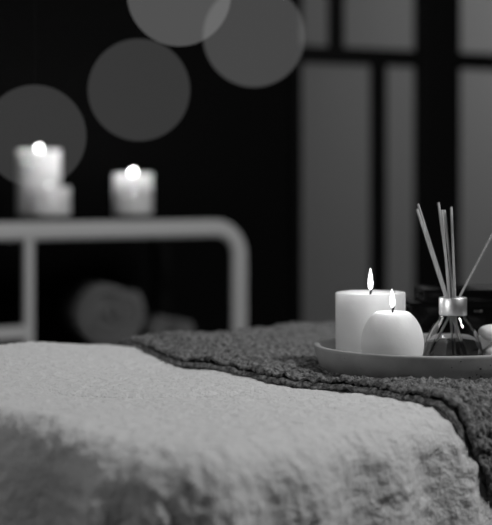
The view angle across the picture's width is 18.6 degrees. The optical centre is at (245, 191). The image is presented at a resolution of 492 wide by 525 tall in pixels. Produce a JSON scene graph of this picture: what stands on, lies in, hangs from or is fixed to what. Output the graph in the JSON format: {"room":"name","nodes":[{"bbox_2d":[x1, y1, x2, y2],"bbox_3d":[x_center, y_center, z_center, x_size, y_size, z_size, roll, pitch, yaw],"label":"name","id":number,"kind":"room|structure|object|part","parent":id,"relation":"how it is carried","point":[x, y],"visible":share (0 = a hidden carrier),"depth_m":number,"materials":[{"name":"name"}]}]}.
{"room":"spa","nodes":[
{"label":"spa","id":0,"kind":"room"},
{"bbox_2d":[0,0,290,344],"bbox_3d":[-0.017,-0.344,4.627,6.800,2.500,0.021,0,0,-24],"label":"wall","id":1,"kind":"structure","parent":0,"point":[194,96],"depth_m":4.51,"materials":[{"name":"black paint"}]},
{"bbox_2d":[291,0,423,323],"bbox_3d":[0.360,-0.284,4.786,0.480,1.880,0.060,0,0,-24],"label":"window","id":2,"kind":"structure","parent":1,"relation":"in","point":[357,66],"depth_m":4.80,"materials":[{"name":"black wood"}]},
{"bbox_2d":[424,0,460,284],"bbox_3d":[0.633,-0.344,4.887,0.135,2.500,0.039,0,0,-24],"label":"trim","id":3,"kind":"structure","parent":1,"relation":"attached to","point":[442,18],"depth_m":4.87,"materials":[{"name":"black wood"}]},
{"bbox_2d":[461,0,491,284],"bbox_3d":[1.033,-0.284,5.090,0.798,1.880,0.060,0,0,-24],"label":"window","id":4,"kind":"structure","parent":1,"relation":"in","point":[476,15],"depth_m":4.99,"materials":[{"name":"black wood"}]},
{"bbox_3d":[0.500,0.956,3.950,7.400,0.100,9.100,0,0,0],"label":"floor","id":5,"kind":"structure","parent":0,"visible":0},
{"bbox_2d":[0,220,246,344],"bbox_3d":[-0.622,0.489,3.778,1.240,0.834,0.420,0,0,-35],"label":"console table","id":6,"kind":"object","parent":5,"relation":"on","point":[157,232],"visible":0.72,"depth_m":3.82,"materials":[{"name":"grey metal"}]},
{"bbox_3d":[-0.756,0.336,3.438,0.548,0.031,0.018,0,0,-35],"label":"shelf rail","id":7,"kind":"part","parent":6,"relation":"part of","materials":[{"name":"grey"}]},
{"bbox_2d":[60,341,92,344],"bbox_3d":[-0.384,0.426,3.941,0.578,0.030,0.410,0,0,-35],"label":"shelf","id":8,"kind":"object","parent":6,"relation":"attached to","point":[77,342],"depth_m":4.10,"materials":[{"name":"black wood"}]},
{"bbox_2d":[60,280,144,344],"bbox_3d":[-0.382,0.322,3.979,0.176,0.162,0.254,0,0,-18],"label":"rolled towel","id":9,"kind":"object","parent":6,"relation":"on","point":[96,312],"visible":0.99,"depth_m":3.87,"materials":[{"name":"grey fabric"}]},
{"bbox_2d":[0,214,204,221],"bbox_3d":[-0.473,0.067,3.856,0.670,0.012,0.325,0,0,-35],"label":"tray","id":10,"kind":"object","parent":6,"relation":"on","point":[73,217],"visible":0.78,"depth_m":3.75,"materials":[{"name":"black paint"}]},
{"bbox_2d":[17,149,60,214],"bbox_3d":[-0.549,-0.032,3.980,0.114,0.181,0.114,0,0,0],"label":"pillar candle","id":11,"kind":"object","parent":10,"relation":"on","point":[35,167],"visible":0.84,"depth_m":3.93,"materials":[{"name":"white wax"}]},
{"bbox_2d":[27,187,70,215],"bbox_3d":[-0.489,0.018,3.720,0.107,0.082,0.107,0,0,0],"label":"pillar candle","id":12,"kind":"object","parent":10,"relation":"on","point":[41,201],"visible":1,"depth_m":3.67,"materials":[{"name":"white wax"}]},
{"bbox_2d":[113,173,152,214],"bbox_3d":[-0.296,0.000,3.930,0.102,0.118,0.102,0,0,0],"label":"pillar candle","id":13,"kind":"object","parent":10,"relation":"on","point":[132,192],"visible":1,"depth_m":3.89,"materials":[{"name":"white wax"}]},
{"bbox_3d":[-0.730,0.489,3.932,1.240,0.834,0.045,0,0,-35],"label":"frame","id":14,"kind":"part","parent":6,"relation":"part of","materials":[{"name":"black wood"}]},
{"bbox_2d":[140,315,193,334],"bbox_3d":[-0.214,0.368,4.006,0.115,0.068,0.164,0,0,-18],"label":"rolled towel","id":15,"kind":"object","parent":6,"relation":"on","point":[156,324],"visible":0.65,"depth_m":3.94,"materials":[{"name":"grey fabric"}]},
{"bbox_3d":[0.381,0.569,2.135,1.744,0.674,1.744,0,0,0],"label":"massage table","id":16,"kind":"object","parent":5,"relation":"on","visible":0},
{"bbox_2d":[0,341,491,524],"bbox_3d":[0.093,0.509,1.862,1.232,0.651,0.754,0,0,-45],"label":"cloth","id":17,"kind":"object","parent":16,"relation":"on","point":[91,434],"visible":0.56,"depth_m":1.37,"materials":[{"name":"white fabric"}]},
{"bbox_2d":[118,321,491,498],"bbox_3d":[0.437,0.257,2.190,1.239,0.144,1.454,0,0,0],"label":"towel","id":18,"kind":"object","parent":17,"relation":"on","point":[284,353],"visible":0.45,"depth_m":1.72,"materials":[{"name":"grey fabric"}]},
{"bbox_2d":[313,333,491,379],"bbox_3d":[0.212,0.192,1.740,0.267,0.031,0.268,0,0,0],"label":"round tray","id":19,"kind":"object","parent":18,"relation":"on","point":[329,358],"visible":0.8,"depth_m":1.62,"materials":[{"name":"ceramic"}]},
{"bbox_2d":[336,288,404,352],"bbox_3d":[0.147,0.144,1.775,0.082,0.108,0.082,0,0,0],"label":"pillar candle","id":20,"kind":"object","parent":19,"relation":"on","point":[354,308],"visible":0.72,"depth_m":1.74,"materials":[{"name":"white wax"}]},
{"bbox_2d":[361,305,423,355],"bbox_3d":[0.164,0.153,1.675,0.070,0.090,0.070,0,0,0],"label":"candle","id":21,"kind":"object","parent":19,"relation":"on","point":[386,332],"visible":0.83,"depth_m":1.65,"materials":[{"name":"white wax"}]},
{"bbox_2d":[422,296,483,355],"bbox_3d":[0.239,0.160,1.735,0.072,0.076,0.072,0,0,4],"label":"reed diffuser","id":22,"kind":"object","parent":19,"relation":"on","point":[452,333],"visible":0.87,"depth_m":1.72,"materials":[{"name":"clear glass"}]},
{"bbox_2d":[416,209,445,297],"bbox_3d":[0.226,0.106,1.739,0.060,0.173,0.003,0,0,19],"label":"stick","id":23,"kind":"object","parent":22,"relation":"in","point":[417,210],"visible":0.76,"depth_m":1.74,"materials":[{"name":"grey wood"}]},
{"bbox_2d":[417,204,447,297],"bbox_3d":[0.227,0.103,1.732,0.062,0.179,0.003,0,0,-12],"label":"stick","id":24,"kind":"object","parent":22,"relation":"in","point":[418,205],"visible":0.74,"depth_m":1.73,"materials":[{"name":"grey wood"}]},
{"bbox_2d":[437,202,451,297],"bbox_3d":[0.235,0.102,1.738,0.028,0.180,0.003,0,0,29],"label":"stick","id":25,"kind":"object","parent":22,"relation":"in","point":[438,203],"visible":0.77,"depth_m":1.74,"materials":[{"name":"grey wood"}]},
{"bbox_2d":[441,210,449,297],"bbox_3d":[0.233,0.106,1.732,0.025,0.172,0.003,0,0,-45],"label":"stick","id":26,"kind":"object","parent":22,"relation":"in","point":[442,214],"visible":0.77,"depth_m":1.73,"materials":[{"name":"grey wood"}]},
{"bbox_2d":[443,210,453,297],"bbox_3d":[0.238,0.107,1.735,0.020,0.172,0.003,0,0,0],"label":"stick","id":27,"kind":"object","parent":22,"relation":"in","point":[444,211],"visible":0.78,"depth_m":1.73,"materials":[{"name":"grey wood"}]},
{"bbox_2d":[450,207,455,297],"bbox_3d":[0.241,0.105,1.734,0.013,0.175,0.003,0,0,-38],"label":"stick","id":28,"kind":"object","parent":22,"relation":"in","point":[451,208],"visible":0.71,"depth_m":1.73,"materials":[{"name":"grey wood"}]},
{"bbox_3d":[0.239,0.161,1.735,0.072,0.074,0.072,0,0,0],"label":"glass","id":29,"kind":"part","parent":22,"relation":"part of","materials":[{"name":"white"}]},
{"bbox_2d":[458,233,491,297],"bbox_3d":[0.254,0.109,1.737,0.092,0.168,0.003,0,0,-6],"label":"stick","id":30,"kind":"object","parent":22,"relation":"in","point":[490,237],"visible":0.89,"depth_m":1.74,"materials":[{"name":"grey wood"}]},
{"bbox_2d":[483,344,491,354],"bbox_3d":[0.293,0.186,1.735,0.039,0.024,0.036,0,0,0],"label":"stone","id":31,"kind":"object","parent":19,"relation":"on","point":[487,350],"visible":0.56,"depth_m":1.73,"materials":[{"name":"white stone"}]},
{"bbox_2d":[478,324,491,341],"bbox_3d":[0.291,0.164,1.740,0.043,0.022,0.036,0,0,7],"label":"stone","id":32,"kind":"object","parent":31,"relation":"on","point":[485,331],"visible":1,"depth_m":1.73,"materials":[{"name":"white stone"}]},
{"bbox_2d":[405,285,491,334],"bbox_3d":[0.344,0.163,1.956,0.281,0.083,0.125,0,0,0],"label":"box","id":33,"kind":"object","parent":18,"relation":"on","point":[424,306],"visible":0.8,"depth_m":1.90,"materials":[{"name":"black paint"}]},
{"bbox_3d":[0.344,0.133,1.958,0.240,0.018,0.115,0,0,0],"label":"lid","id":34,"kind":"part","parent":33,"relation":"part of","materials":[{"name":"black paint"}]}
]}

